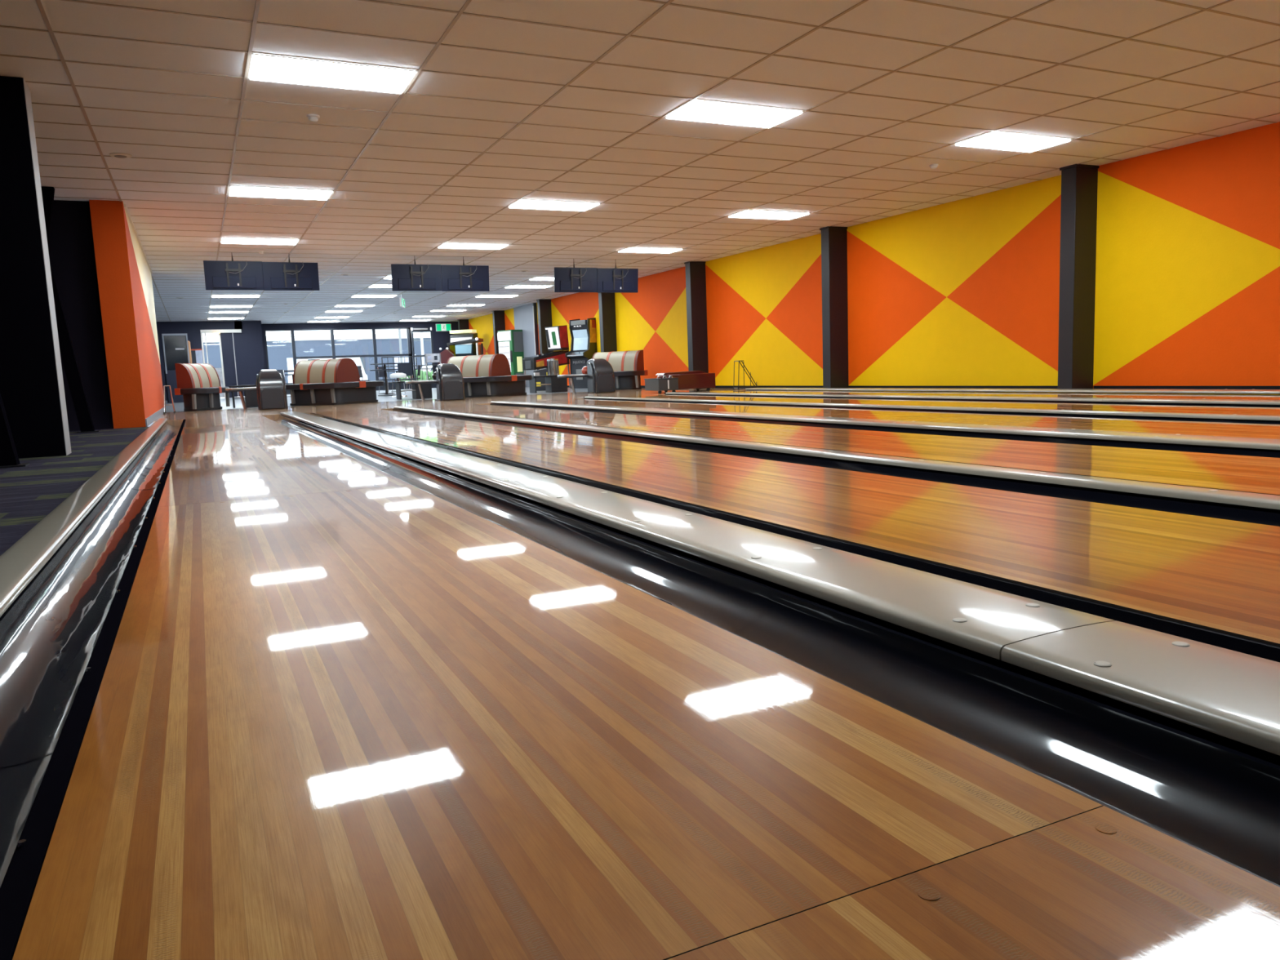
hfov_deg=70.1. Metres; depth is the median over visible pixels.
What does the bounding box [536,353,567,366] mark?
art
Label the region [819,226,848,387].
wall pillar
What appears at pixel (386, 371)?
cafe table
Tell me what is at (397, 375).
round stool
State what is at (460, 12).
grid
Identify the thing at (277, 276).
monitor
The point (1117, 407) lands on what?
lane
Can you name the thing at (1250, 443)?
division capping
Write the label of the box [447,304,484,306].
recessed light
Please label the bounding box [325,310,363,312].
recessed light
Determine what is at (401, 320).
diffuser
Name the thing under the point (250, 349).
wall
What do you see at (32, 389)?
column
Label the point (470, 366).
cushion
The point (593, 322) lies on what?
art
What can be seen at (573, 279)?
monitor
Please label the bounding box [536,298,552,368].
wall pillar
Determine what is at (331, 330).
window
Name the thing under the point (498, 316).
wall pillar
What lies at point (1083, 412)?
division capping
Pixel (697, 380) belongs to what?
machine
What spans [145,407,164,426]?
baseboard
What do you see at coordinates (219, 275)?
monitor
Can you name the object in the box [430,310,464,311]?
diffuser
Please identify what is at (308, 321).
recessed light
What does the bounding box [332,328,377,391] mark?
window
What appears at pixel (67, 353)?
brace
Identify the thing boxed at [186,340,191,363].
timber post
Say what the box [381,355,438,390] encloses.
railing
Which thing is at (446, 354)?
game
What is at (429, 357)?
stand
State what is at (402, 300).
exit sign
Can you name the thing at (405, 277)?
monitor
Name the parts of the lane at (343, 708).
lane panel, lane panel, lane panel, lane panel, lane panel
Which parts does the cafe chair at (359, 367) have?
backrest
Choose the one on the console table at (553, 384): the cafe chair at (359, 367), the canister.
the canister
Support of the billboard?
on the floor
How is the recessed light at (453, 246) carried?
in the ceiling
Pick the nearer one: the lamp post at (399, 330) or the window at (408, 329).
the window at (408, 329)
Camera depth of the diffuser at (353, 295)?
25.77 m
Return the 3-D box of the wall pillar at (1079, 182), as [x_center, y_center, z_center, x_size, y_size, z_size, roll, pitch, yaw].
[5.639,-2.575,11.764,0.415,2.835,0.250,-6,8,-25]
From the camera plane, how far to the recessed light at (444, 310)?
32.63 m
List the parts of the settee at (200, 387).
panel, leg, seat, leg, panel, leg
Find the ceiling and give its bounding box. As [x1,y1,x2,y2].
[0,0,1279,324]
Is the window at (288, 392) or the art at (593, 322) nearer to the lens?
the art at (593, 322)
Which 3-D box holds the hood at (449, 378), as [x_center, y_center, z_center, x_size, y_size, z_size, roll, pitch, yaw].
[-3.981,-2.045,18.997,0.460,0.760,0.630,-6,8,-25]
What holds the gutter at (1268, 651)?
on the floor
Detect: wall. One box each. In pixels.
[48,200,113,431]
[88,200,164,428]
[155,320,265,400]
[261,321,458,387]
[468,121,1279,395]
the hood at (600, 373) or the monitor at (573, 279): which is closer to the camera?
the monitor at (573, 279)
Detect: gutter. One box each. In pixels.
[0,419,186,959]
[267,414,1279,887]
[296,413,1279,765]
[392,408,1279,526]
[400,408,1279,513]
[489,403,1279,457]
[505,404,1279,452]
[584,398,1279,424]
[589,398,1276,422]
[665,394,1279,407]
[682,394,1260,405]
[745,390,1279,395]
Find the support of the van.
on the floor
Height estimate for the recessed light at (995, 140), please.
0.021 m
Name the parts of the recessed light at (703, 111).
frame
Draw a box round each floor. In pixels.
[0,426,148,555]
[147,386,746,426]
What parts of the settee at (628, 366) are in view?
leg, seat, leg, panel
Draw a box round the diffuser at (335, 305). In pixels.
[334,305,373,306]
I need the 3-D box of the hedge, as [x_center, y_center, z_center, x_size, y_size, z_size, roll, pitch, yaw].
[-10.972,-5.231,47.718,3.364,1.166,1.156,-6,8,-25]
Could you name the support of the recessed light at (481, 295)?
in the ceiling
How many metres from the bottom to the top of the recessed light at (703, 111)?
0.021 m
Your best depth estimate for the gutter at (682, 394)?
10.09 m
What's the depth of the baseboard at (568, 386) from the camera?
12.97 m
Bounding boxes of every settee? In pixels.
[174,363,230,411]
[285,358,383,405]
[446,353,532,397]
[591,350,648,390]
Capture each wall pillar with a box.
[457,319,469,333]
[491,310,505,354]
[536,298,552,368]
[598,292,617,352]
[684,261,708,388]
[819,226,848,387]
[1057,164,1099,388]
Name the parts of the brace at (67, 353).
foot plate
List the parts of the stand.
post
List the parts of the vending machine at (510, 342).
coin panel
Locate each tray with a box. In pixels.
[227,389,256,391]
[405,382,436,384]
[557,375,587,377]
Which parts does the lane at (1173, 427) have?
lane panel, lane panel, lane panel, lane panel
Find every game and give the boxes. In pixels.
[438,347,453,364]
[449,328,479,356]
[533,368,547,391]
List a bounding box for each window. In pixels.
[202,333,432,382]
[263,329,295,394]
[292,328,333,364]
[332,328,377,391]
[373,327,413,390]
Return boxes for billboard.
[419,332,424,367]
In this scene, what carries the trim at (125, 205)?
attached to the wall at (124, 277)
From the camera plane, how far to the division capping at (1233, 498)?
3.88 m
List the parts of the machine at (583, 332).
panel, control panel, coin door, panel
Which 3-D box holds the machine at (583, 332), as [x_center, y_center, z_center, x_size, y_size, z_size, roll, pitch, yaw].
[-1.661,-3.691,26.535,0.727,2.020,0.730,3,9,38]
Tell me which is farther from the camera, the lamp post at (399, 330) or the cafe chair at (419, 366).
the lamp post at (399, 330)
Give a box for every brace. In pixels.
[0,392,30,468]
[40,186,100,433]
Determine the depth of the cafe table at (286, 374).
30.86 m
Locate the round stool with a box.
[389,373,406,396]
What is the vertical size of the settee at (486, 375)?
0.963 m
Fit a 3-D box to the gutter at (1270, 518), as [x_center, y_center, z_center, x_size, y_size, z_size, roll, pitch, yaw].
[-0.491,-0.330,7.516,0.242,0.114,17.150,-6,8,-25]
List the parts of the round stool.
seat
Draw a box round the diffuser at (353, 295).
[351,295,395,297]
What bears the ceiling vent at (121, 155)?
in the ceiling
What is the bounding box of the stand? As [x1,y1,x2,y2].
[425,353,440,380]
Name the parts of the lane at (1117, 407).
lane panel, lane panel, lane panel, lane panel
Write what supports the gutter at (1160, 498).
on the floor
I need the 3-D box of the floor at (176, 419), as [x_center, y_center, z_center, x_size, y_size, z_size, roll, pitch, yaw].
[-10.384,-2.064,25.532,17.540,0.300,24.050,-6,8,-25]
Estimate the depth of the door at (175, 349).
28.24 m
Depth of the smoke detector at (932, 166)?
11.11 m
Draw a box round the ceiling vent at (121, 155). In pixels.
[109,152,131,158]
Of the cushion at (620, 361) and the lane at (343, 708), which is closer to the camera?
the lane at (343, 708)
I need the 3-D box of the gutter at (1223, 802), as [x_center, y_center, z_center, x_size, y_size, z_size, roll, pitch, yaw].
[-2.105,-0.174,6.748,0.275,0.114,17.150,-6,8,-25]
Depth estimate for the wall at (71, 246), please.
11.44 m
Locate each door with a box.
[161,333,190,403]
[200,328,241,398]
[410,327,435,388]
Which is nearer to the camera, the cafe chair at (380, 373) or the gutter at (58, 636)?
the gutter at (58, 636)
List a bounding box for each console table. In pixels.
[229,384,257,408]
[393,380,432,399]
[528,374,567,392]
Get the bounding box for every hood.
[258,368,286,409]
[435,363,464,400]
[586,358,614,393]
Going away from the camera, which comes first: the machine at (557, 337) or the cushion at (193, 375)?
the cushion at (193, 375)
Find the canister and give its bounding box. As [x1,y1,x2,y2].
[546,358,559,375]
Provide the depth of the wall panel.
31.57 m
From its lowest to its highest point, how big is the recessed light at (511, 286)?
0.021 m
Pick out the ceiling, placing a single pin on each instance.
(1206, 31)
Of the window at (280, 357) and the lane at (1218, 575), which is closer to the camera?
the lane at (1218, 575)
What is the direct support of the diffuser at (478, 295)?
attached to the recessed light at (481, 295)
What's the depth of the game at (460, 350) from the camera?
35.94 m
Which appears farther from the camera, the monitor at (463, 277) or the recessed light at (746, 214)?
the monitor at (463, 277)
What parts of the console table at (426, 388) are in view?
panel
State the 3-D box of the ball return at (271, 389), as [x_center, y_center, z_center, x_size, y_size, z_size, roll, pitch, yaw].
[-7.414,-1.738,17.581,1.046,0.765,1.064,-6,8,-25]
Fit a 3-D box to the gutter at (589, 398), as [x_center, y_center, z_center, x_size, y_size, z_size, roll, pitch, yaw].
[2.912,-0.658,9.135,0.237,0.114,17.150,-6,8,-25]
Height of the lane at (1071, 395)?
0.075 m
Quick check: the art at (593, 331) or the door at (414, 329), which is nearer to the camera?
the art at (593, 331)
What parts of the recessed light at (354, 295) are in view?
frame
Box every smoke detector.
[306,114,319,122]
[928,164,938,169]
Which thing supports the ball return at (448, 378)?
on the floor at (176, 419)
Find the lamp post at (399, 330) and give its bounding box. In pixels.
[398,328,402,362]
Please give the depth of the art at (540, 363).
26.95 m
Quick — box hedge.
[399,369,433,381]
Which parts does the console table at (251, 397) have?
panel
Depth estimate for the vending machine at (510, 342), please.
32.03 m
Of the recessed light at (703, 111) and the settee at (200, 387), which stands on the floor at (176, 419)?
the settee at (200, 387)
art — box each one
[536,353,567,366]
[536,360,544,367]
[559,325,568,347]
[589,320,596,342]
[591,320,595,328]
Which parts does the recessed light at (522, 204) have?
frame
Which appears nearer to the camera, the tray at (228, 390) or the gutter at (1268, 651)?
the gutter at (1268, 651)
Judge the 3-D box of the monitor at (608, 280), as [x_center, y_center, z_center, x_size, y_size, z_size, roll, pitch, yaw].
[-0.479,-4.407,19.446,0.956,0.800,0.162,-6,8,-25]
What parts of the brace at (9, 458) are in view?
post, foot plate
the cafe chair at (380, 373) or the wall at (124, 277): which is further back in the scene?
the cafe chair at (380, 373)
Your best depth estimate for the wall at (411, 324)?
38.21 m
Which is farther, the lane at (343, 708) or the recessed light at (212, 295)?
the recessed light at (212, 295)
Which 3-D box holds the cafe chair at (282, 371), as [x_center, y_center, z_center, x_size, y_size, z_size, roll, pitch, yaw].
[-11.859,-3.208,30.321,0.492,0.921,0.444,3,9,35]
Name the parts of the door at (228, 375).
frame, panel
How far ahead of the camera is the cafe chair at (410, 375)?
27.66 m
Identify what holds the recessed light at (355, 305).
in the ceiling
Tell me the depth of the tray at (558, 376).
20.43 m
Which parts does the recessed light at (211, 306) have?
frame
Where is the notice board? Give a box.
[191,348,203,363]
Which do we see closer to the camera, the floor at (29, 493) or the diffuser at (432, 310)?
the floor at (29, 493)
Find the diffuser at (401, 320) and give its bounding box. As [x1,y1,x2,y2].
[400,320,429,321]
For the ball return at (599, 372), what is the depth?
20.25 m
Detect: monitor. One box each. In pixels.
[203,254,263,289]
[262,253,319,290]
[391,255,441,291]
[440,256,489,291]
[554,263,597,292]
[596,262,638,293]
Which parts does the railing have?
rail, rail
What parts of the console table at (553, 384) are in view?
panel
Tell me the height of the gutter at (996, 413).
0.114 m
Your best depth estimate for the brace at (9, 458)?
6.20 m
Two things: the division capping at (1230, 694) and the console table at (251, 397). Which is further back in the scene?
the console table at (251, 397)
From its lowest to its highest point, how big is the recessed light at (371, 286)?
0.021 m
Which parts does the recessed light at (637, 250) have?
frame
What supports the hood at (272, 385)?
attached to the ball return at (271, 389)
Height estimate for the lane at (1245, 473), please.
0.076 m
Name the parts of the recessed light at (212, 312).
frame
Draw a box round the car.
[406,365,432,378]
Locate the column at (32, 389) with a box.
[0,75,71,458]
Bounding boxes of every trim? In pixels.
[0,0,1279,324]
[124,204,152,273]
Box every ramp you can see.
[163,385,175,413]
[733,360,758,389]
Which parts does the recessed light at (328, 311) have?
frame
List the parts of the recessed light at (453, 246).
frame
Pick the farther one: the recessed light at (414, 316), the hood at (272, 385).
the recessed light at (414, 316)
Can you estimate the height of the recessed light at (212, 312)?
0.021 m
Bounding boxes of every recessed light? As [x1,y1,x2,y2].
[208,311,248,313]
[208,317,244,319]
[209,305,253,307]
[211,294,260,297]
[220,237,299,244]
[228,186,333,199]
[248,53,417,93]
[307,320,339,322]
[314,316,348,318]
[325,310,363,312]
[334,304,375,306]
[351,294,397,297]
[368,284,391,287]
[383,275,391,279]
[400,319,431,321]
[412,315,444,317]
[430,309,466,311]
[438,243,508,249]
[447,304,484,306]
[475,294,518,297]
[505,284,551,288]
[507,199,600,211]
[528,277,554,280]
[617,247,682,253]
[664,99,804,128]
[728,209,809,219]
[955,131,1071,152]
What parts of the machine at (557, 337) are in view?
coin door, playfield glass, glass, leg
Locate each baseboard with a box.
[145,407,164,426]
[567,385,1279,389]
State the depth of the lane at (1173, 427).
7.13 m
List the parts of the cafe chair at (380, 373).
backrest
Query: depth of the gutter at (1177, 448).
5.90 m
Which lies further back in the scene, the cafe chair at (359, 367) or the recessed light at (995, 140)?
the cafe chair at (359, 367)
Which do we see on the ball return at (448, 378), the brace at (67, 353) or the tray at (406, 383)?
the tray at (406, 383)
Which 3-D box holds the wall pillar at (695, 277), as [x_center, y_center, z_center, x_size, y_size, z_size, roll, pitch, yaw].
[1.291,-3.503,20.710,0.415,2.835,0.250,-6,8,-25]
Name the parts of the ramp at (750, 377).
rail, rail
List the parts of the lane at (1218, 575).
lane panel, lane panel, lane panel, lane panel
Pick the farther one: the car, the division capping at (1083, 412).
the car
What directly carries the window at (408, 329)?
in the wall at (411, 324)
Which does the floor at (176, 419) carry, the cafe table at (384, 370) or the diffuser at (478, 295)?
the cafe table at (384, 370)
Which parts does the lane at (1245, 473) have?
lane panel, lane panel, lane panel, lane panel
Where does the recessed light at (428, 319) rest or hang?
in the ceiling
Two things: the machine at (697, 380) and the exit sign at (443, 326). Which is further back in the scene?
the exit sign at (443, 326)
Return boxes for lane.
[12,415,1279,959]
[312,408,1279,646]
[416,404,1279,495]
[530,399,1279,439]
[617,395,1279,415]
[704,390,1279,399]
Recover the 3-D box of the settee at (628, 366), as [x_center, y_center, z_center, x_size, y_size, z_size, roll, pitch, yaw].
[-0.613,-2.743,22.810,1.700,0.963,0.726,3,8,34]
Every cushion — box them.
[182,363,219,387]
[294,358,340,383]
[448,354,493,377]
[593,350,637,371]
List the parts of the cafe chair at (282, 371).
backrest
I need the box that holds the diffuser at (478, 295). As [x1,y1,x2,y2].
[475,295,516,297]
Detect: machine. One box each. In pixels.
[497,329,524,375]
[522,324,570,387]
[564,317,596,388]
[644,370,715,393]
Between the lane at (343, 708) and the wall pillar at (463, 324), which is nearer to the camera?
the lane at (343, 708)
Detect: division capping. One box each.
[0,417,167,617]
[280,411,1279,755]
[393,406,1279,511]
[490,400,1279,451]
[584,396,1279,422]
[666,391,1279,405]
[745,387,1279,394]
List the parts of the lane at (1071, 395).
lane panel, lane panel, lane panel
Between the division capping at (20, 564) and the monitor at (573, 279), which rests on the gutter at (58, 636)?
the division capping at (20, 564)
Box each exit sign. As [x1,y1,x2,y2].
[399,295,404,307]
[435,323,451,331]
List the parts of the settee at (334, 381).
leg, panel, leg, leg, seat, panel, panel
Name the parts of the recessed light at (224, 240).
frame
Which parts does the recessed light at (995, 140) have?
frame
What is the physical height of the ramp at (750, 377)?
0.588 m
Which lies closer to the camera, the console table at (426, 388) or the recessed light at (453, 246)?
the recessed light at (453, 246)
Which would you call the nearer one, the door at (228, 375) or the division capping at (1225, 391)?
the division capping at (1225, 391)
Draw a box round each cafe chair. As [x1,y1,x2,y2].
[277,369,293,384]
[356,365,368,381]
[377,366,395,392]
[391,375,412,394]
[397,362,413,380]
[406,365,421,391]
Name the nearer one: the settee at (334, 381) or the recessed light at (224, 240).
the recessed light at (224, 240)
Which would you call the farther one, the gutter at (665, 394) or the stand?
the stand
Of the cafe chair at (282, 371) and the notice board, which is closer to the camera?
the cafe chair at (282, 371)
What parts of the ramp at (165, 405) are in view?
leg, leg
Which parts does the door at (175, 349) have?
glass, frame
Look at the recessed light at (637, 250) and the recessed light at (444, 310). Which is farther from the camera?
the recessed light at (444, 310)
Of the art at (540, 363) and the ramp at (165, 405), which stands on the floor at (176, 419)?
the ramp at (165, 405)
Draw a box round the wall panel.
[513,302,539,386]
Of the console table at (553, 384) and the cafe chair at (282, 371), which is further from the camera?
the cafe chair at (282, 371)
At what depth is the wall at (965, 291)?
12.94 m
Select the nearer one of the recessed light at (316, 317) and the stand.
the stand
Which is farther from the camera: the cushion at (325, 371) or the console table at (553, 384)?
the console table at (553, 384)
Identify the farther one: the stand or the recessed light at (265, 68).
the stand
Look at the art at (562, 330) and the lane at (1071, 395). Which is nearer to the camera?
the lane at (1071, 395)
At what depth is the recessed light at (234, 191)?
11.23 m
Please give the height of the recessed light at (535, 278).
0.021 m
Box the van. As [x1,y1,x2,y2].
[288,357,367,384]
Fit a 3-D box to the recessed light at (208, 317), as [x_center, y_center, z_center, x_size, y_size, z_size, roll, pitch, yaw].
[-14.692,-5.734,32.376,1.176,0.021,0.576,-6,8,-25]
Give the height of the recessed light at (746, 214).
0.021 m
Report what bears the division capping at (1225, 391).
on the floor at (176, 419)
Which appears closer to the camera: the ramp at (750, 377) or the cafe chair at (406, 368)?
the ramp at (750, 377)
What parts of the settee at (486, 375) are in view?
leg, leg, panel, seat, panel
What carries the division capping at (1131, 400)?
on the gutter at (682, 394)
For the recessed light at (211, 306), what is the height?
0.021 m
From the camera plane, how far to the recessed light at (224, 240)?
14.99 m
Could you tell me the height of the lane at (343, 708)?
0.076 m
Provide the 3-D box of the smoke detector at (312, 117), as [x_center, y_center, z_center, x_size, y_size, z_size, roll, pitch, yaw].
[-2.894,-3.200,8.077,0.110,0.052,0.110,-6,8,-25]
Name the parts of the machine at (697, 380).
lid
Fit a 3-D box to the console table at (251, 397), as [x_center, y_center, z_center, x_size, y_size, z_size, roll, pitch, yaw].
[-8.563,-1.817,19.770,0.580,0.470,0.500,-6,8,-25]
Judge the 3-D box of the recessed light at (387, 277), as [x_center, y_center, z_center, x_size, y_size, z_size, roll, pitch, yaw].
[-5.385,-4.752,21.429,1.176,0.021,0.576,-6,8,-25]
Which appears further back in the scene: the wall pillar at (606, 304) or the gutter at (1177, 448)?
the wall pillar at (606, 304)
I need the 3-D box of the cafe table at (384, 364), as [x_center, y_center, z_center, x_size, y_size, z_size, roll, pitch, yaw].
[-8.281,-3.301,29.691,0.900,0.984,0.900,-6,8,-25]
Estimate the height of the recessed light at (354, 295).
0.021 m
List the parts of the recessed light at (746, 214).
frame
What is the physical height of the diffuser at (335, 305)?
0.020 m
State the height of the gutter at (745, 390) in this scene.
0.114 m
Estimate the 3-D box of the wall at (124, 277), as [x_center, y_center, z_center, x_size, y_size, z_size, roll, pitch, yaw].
[-8.335,-2.438,15.104,0.363,2.855,7.980,-6,8,-25]
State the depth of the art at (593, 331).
26.30 m
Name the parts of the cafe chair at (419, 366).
backrest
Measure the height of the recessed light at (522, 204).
0.021 m
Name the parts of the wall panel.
edge post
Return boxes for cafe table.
[284,373,293,396]
[369,368,397,395]
[370,363,397,394]
[386,370,404,391]

